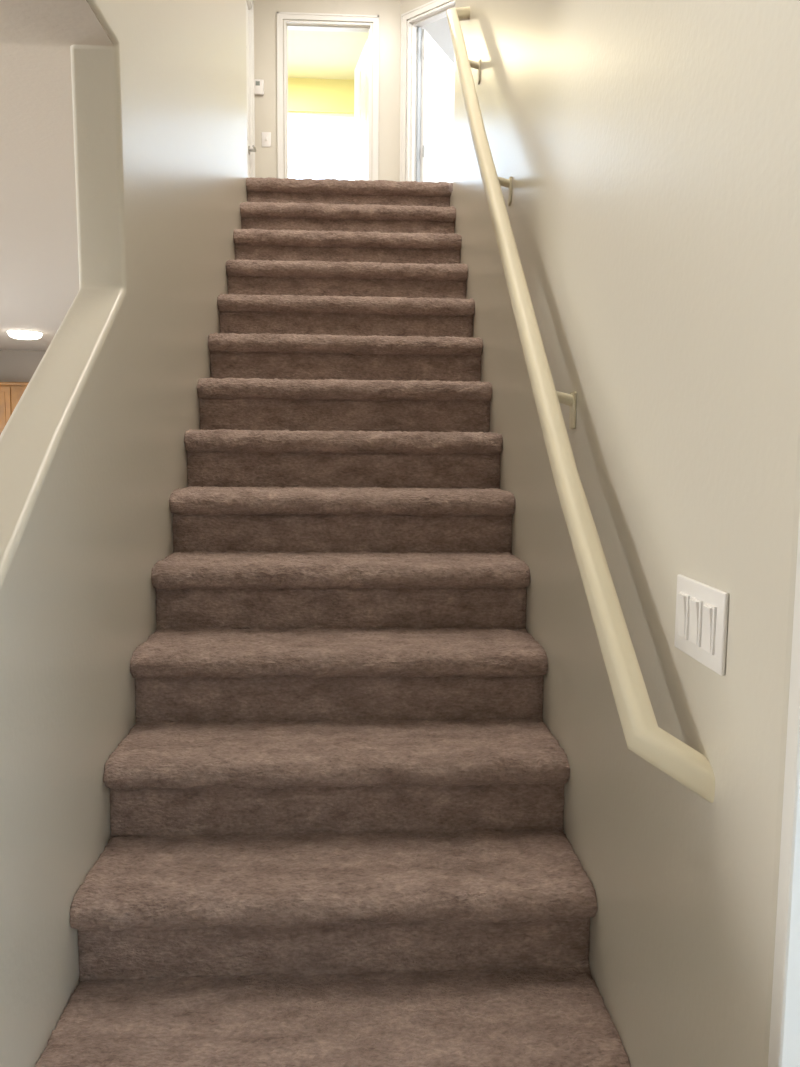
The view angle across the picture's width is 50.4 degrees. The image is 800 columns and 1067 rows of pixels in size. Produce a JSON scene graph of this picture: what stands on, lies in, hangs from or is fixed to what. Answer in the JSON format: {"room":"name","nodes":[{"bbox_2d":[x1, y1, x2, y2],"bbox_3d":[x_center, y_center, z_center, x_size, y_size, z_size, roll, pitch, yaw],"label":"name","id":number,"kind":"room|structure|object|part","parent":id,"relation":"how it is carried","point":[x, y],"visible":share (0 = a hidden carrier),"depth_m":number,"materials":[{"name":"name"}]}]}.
{"room":"home staircase","nodes":[
{"label":"home staircase","id":0,"kind":"room"},
{"bbox_2d":[0,350,45,381],"bbox_3d":[-2.912,-1.058,10.749,7.800,2.790,0.150,0,6,-3],"label":"wall","id":1,"kind":"structure","parent":0,"point":[15,365],"depth_m":10.47,"materials":[{"name":"beige paint"}]},
{"bbox_2d":[0,382,28,434],"bbox_3d":[-4.672,-1.429,10.356,0.760,0.800,0.365,0,6,-3],"label":"upper cabinet","id":2,"kind":"object","parent":1,"relation":"attached to","point":[11,393],"visible":0.2,"depth_m":10.18,"materials":[{"name":"brown wood"}]},
{"bbox_3d":[-4.851,-1.394,10.197,0.365,0.730,0.027,0,6,-3],"label":"door","id":3,"kind":"part","parent":2,"relation":"part of","materials":[{"name":"brown wood"}]},
{"bbox_3d":[-4.477,-1.393,10.217,0.365,0.730,0.027,0,6,-3],"label":"door","id":4,"kind":"part","parent":2,"relation":"part of","materials":[{"name":"brown wood"}]},
{"bbox_2d":[0,44,79,350],"bbox_3d":[-3.738,-1.899,6.184,5.453,0.190,8.756,0,6,-3],"label":"ceiling","id":5,"kind":"structure","parent":0,"point":[39,264],"depth_m":3.88,"materials":[{"name":"beige paint"}]},
{"bbox_2d":[6,330,42,339],"bbox_3d":[-3.846,-2.033,8.719,0.350,0.068,0.350,0,6,-3],"label":"flush ceiling light","id":6,"kind":"object","parent":5,"relation":"attached to","point":[18,334],"visible":1,"depth_m":8.61,"materials":[{"name":"white glass"}]},
{"bbox_2d":[0,0,113,45],"bbox_3d":[-3.357,-1.167,0.067,5.558,0.380,3.601,0,6,-3],"label":"ceiling","id":7,"kind":"structure","parent":0,"point":[22,22],"depth_m":1.91,"materials":[{"name":"beige paint"}]},
{"bbox_2d":[0,0,246,1066],"bbox_3d":[-0.862,-1.656,4.554,0.115,5.290,12.250,0,6,-3],"label":"wall","id":8,"kind":"structure","parent":0,"point":[93,453],"depth_m":1.99,"materials":[{"name":"beige paint"}]},
{"bbox_2d":[288,78,353,113],"bbox_3d":[-1.264,-3.557,9.042,2.292,2.440,0.120,0,6,-3],"label":"wall","id":9,"kind":"structure","parent":0,"point":[304,94],"depth_m":8.90,"materials":[{"name":"yellow paint"}]},
{"bbox_2d":[288,112,353,119],"bbox_3d":[-1.129,-3.636,9.041,1.360,1.600,0.060,0,6,-3],"label":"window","id":10,"kind":"structure","parent":9,"relation":"in","point":[310,115],"depth_m":8.95,"materials":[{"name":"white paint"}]},
{"bbox_2d":[253,0,399,181],"bbox_3d":[-1.154,-3.344,6.993,2.292,2.440,0.115,0,6,-3],"label":"wall","id":11,"kind":"structure","parent":0,"point":[265,11],"depth_m":6.92,"materials":[{"name":"beige paint"}]},
{"bbox_2d":[254,79,263,94],"bbox_3d":[-1.143,-3.619,6.894,0.075,0.115,0.028,0,6,-3],"label":"thermostat","id":12,"kind":"object","parent":11,"relation":"attached to","point":[258,83],"visible":1,"depth_m":6.88,"materials":[{"name":"white plastic"}]},
{"bbox_2d":[262,132,270,146],"bbox_3d":[-1.093,-3.220,6.944,0.076,0.115,0.016,0,6,-3],"label":"switch plate","id":13,"kind":"object","parent":11,"relation":"attached to","point":[266,136],"visible":1,"depth_m":6.95,"materials":[{"name":"white plastic"}]},
{"bbox_2d":[277,12,378,180],"bbox_3d":[-0.593,-3.165,7.035,0.824,2.085,0.145,0,6,-3],"label":"trim","id":14,"kind":"structure","parent":11,"relation":"attached to","point":[315,21],"depth_m":6.92,"materials":[{"name":"white paint"}]},
{"bbox_2d":[354,36,368,179],"bbox_3d":[-0.346,-3.179,7.486,0.160,2.000,0.704,0,6,-9],"label":"door","id":15,"kind":"structure","parent":11,"relation":"in","point":[361,72],"depth_m":7.40,"materials":[{"name":"white paint"}]},
{"bbox_2d":[288,17,454,79],"bbox_3d":[0.682,-4.259,3.712,5.600,0.112,11.250,0,6,-3],"label":"ceiling","id":16,"kind":"structure","parent":0,"point":[311,54],"depth_m":8.24,"materials":[{"name":"beige paint"}]},
{"bbox_2d":[399,0,451,181],"bbox_3d":[0.564,-3.285,6.566,1.430,2.440,0.115,6,8,42],"label":"wall","id":17,"kind":"structure","parent":0,"point":[405,5],"depth_m":6.88,"materials":[{"name":"beige paint"}]},
{"bbox_2d":[400,0,455,180],"bbox_3d":[0.375,-3.129,6.741,0.880,2.090,0.145,6,8,42],"label":"trim","id":18,"kind":"structure","parent":17,"relation":"attached to","point":[408,83],"depth_m":6.91,"materials":[{"name":"white paint"}]},
{"bbox_2d":[416,27,454,182],"bbox_3d":[0.332,-3.153,7.355,0.159,2.012,0.777,3,6,20],"label":"door","id":19,"kind":"structure","parent":17,"relation":"in","point":[435,70],"depth_m":7.20,"materials":[{"name":"white paint"}]},
{"bbox_2d":[450,0,799,1066],"bbox_3d":[0.402,-1.485,3.004,0.115,5.290,9.000,0,6,-3],"label":"wall","id":20,"kind":"structure","parent":0,"point":[650,149],"depth_m":1.40,"materials":[{"name":"beige paint"}]},
{"bbox_2d":[446,7,714,802],"bbox_3d":[0.343,-0.969,2.472,0.151,2.434,2.879,0,6,-3],"label":"wall handrail","id":21,"kind":"object","parent":20,"relation":"attached to","point":[672,756],"visible":0.95,"depth_m":1.59,"materials":[{"name":"beige paint"}]},
{"bbox_2d":[674,574,728,675],"bbox_3d":[0.428,0.127,1.225,0.015,0.114,0.170,0,6,-3],"label":"switch plate","id":22,"kind":"object","parent":20,"relation":"attached to","point":[701,620],"visible":1,"depth_m":1.21,"materials":[{"name":"white plastic"}]},
{"bbox_3d":[0.424,0.123,1.270,0.004,0.067,0.033,0,6,-3],"label":"rocker frame","id":23,"kind":"part","parent":22,"relation":"part of","materials":[{"name":"white plastic"}]},
{"bbox_3d":[0.427,0.127,1.225,0.004,0.067,0.033,0,6,-3],"label":"rocker frame","id":24,"kind":"part","parent":22,"relation":"part of","materials":[{"name":"white plastic"}]},
{"bbox_3d":[0.429,0.132,1.179,0.004,0.067,0.033,0,6,-3],"label":"rocker frame","id":25,"kind":"part","parent":22,"relation":"part of","materials":[{"name":"white plastic"}]},
{"bbox_3d":[-2.592,1.032,4.716,7.800,0.120,12.600,0,6,-3],"label":"floor","id":26,"kind":"structure","parent":0,"visible":0},
{"bbox_2d":[35,177,630,1066],"bbox_3d":[-0.187,-0.255,2.905,1.062,2.859,3.587,0,6,-3],"label":"carpeted staircase","id":27,"kind":"structure","parent":26,"relation":"on","point":[338,838],"depth_m":2.15,"materials":[{"name":"brown carpet"}]},
{"bbox_3d":[-1.181,-3.202,5.625,0.115,2.440,2.630,0,6,-3],"label":"wall","id":28,"kind":"structure","parent":0,"visible":0},
{"bbox_2d":[246,0,254,177],"bbox_3d":[-1.216,-3.107,6.398,0.145,2.090,0.870,0,6,-3],"label":"trim","id":29,"kind":"structure","parent":28,"relation":"attached to","point":[250,4],"depth_m":6.73,"materials":[{"name":"white paint"}]},
{"bbox_2d":[246,2,255,177],"bbox_3d":[-1.194,-3.074,6.401,0.157,2.000,0.714,0,6,-3],"label":"door","id":30,"kind":"structure","parent":28,"relation":"in","point":[249,150],"depth_m":6.62,"materials":[{"name":"white paint"}]},
{"bbox_3d":[-1.160,-3.018,6.665,0.061,0.064,0.138,0,6,-3],"label":"handle","id":31,"kind":"part","parent":30,"relation":"part of","materials":[{"name":"silver metal"}]},
{"bbox_3d":[1.995,0.296,0.456,2.803,2.300,5.400,0,6,-3],"label":"wall","id":32,"kind":"structure","parent":0,"visible":0},
{"bbox_2d":[768,513,799,1066],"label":"door frame","id":33,"kind":"structure","parent":32,"relation":"in","point":[784,1041],"depth_m":0.98,"materials":[{"name":"white paint"}]}
]}

